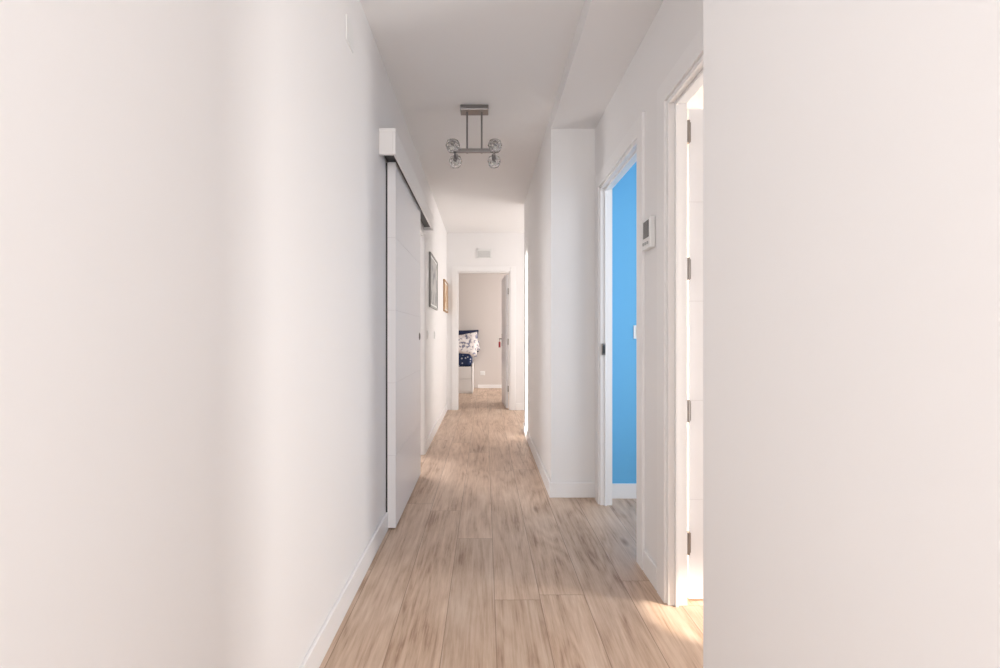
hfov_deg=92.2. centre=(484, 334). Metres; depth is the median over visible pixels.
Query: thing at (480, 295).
wall
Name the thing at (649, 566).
baseboard
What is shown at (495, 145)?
ceiling lamp
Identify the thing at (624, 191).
wall
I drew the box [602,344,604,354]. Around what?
latch catch
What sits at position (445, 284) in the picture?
print
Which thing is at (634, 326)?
light switch
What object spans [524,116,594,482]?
wall
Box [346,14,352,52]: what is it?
junction cover
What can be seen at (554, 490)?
baseboard
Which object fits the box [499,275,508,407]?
bedroom door
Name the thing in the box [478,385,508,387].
baseboard
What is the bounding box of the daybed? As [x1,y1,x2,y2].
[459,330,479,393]
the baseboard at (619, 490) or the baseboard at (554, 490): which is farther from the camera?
the baseboard at (554, 490)
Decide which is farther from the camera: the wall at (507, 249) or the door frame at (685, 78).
the wall at (507, 249)
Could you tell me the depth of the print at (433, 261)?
5.09 m
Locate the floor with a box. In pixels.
[319,388,702,667]
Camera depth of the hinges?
1.96 m
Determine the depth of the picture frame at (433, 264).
5.09 m
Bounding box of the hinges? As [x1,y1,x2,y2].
[687,120,690,554]
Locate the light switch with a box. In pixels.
[633,325,635,338]
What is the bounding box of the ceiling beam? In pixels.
[551,0,663,128]
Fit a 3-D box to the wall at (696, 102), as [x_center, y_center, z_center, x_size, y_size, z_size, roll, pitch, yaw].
[1.959,-0.200,2.210,2.282,2.600,0.080,0,0,0]
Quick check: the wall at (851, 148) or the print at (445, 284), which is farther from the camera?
the print at (445, 284)
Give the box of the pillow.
[459,330,478,351]
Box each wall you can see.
[0,0,446,667]
[447,233,523,409]
[459,274,508,387]
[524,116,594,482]
[595,0,702,564]
[612,162,635,482]
[687,85,702,109]
[703,0,999,667]
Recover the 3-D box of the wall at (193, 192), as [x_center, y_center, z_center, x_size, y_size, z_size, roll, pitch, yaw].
[-0.620,-0.200,2.720,0.120,2.600,8.640,0,0,0]
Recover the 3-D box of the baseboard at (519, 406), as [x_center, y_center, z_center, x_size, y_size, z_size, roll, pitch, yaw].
[1.275,1.050,7.034,1.650,0.100,0.013,0,0,0]
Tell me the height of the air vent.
0.130 m
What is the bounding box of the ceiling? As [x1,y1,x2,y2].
[360,0,584,232]
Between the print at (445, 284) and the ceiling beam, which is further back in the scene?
the print at (445, 284)
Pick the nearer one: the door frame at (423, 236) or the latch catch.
the latch catch
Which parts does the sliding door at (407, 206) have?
rail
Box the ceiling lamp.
[446,105,501,167]
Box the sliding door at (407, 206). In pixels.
[379,128,432,527]
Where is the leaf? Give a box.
[687,109,702,598]
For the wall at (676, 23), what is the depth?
2.19 m
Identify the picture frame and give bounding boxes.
[429,252,437,309]
[443,279,447,312]
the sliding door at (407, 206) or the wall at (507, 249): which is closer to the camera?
the sliding door at (407, 206)
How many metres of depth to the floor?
2.15 m
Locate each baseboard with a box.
[299,403,447,667]
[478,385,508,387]
[516,403,523,409]
[523,422,594,497]
[612,483,635,498]
[643,550,656,590]
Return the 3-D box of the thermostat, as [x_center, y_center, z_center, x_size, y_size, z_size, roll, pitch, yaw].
[0.734,-0.455,2.160,0.029,0.140,0.110,0,0,0]
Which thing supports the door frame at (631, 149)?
attached to the wall at (676, 23)
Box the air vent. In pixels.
[477,249,490,257]
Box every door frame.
[420,229,425,454]
[452,266,514,409]
[595,111,644,569]
[657,26,702,606]
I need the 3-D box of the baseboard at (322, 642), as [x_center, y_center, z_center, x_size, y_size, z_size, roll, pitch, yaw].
[-0.553,1.050,2.720,0.013,0.100,8.640,0,0,0]
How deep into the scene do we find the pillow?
9.78 m
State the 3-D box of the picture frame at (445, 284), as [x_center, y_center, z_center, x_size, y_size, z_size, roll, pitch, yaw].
[-0.548,-0.535,6.720,0.021,0.430,0.600,0,0,0]
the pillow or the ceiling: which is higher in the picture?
the ceiling
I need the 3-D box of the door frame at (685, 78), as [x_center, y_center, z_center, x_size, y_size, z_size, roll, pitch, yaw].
[0.778,0.028,1.603,0.088,2.145,0.905,0,0,0]
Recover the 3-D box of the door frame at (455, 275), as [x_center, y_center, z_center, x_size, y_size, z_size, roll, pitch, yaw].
[-0.020,0.048,7.085,0.930,2.105,0.117,0,0,0]
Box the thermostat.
[642,215,654,250]
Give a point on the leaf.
(695, 147)
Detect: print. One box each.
[431,257,436,306]
[445,284,446,309]

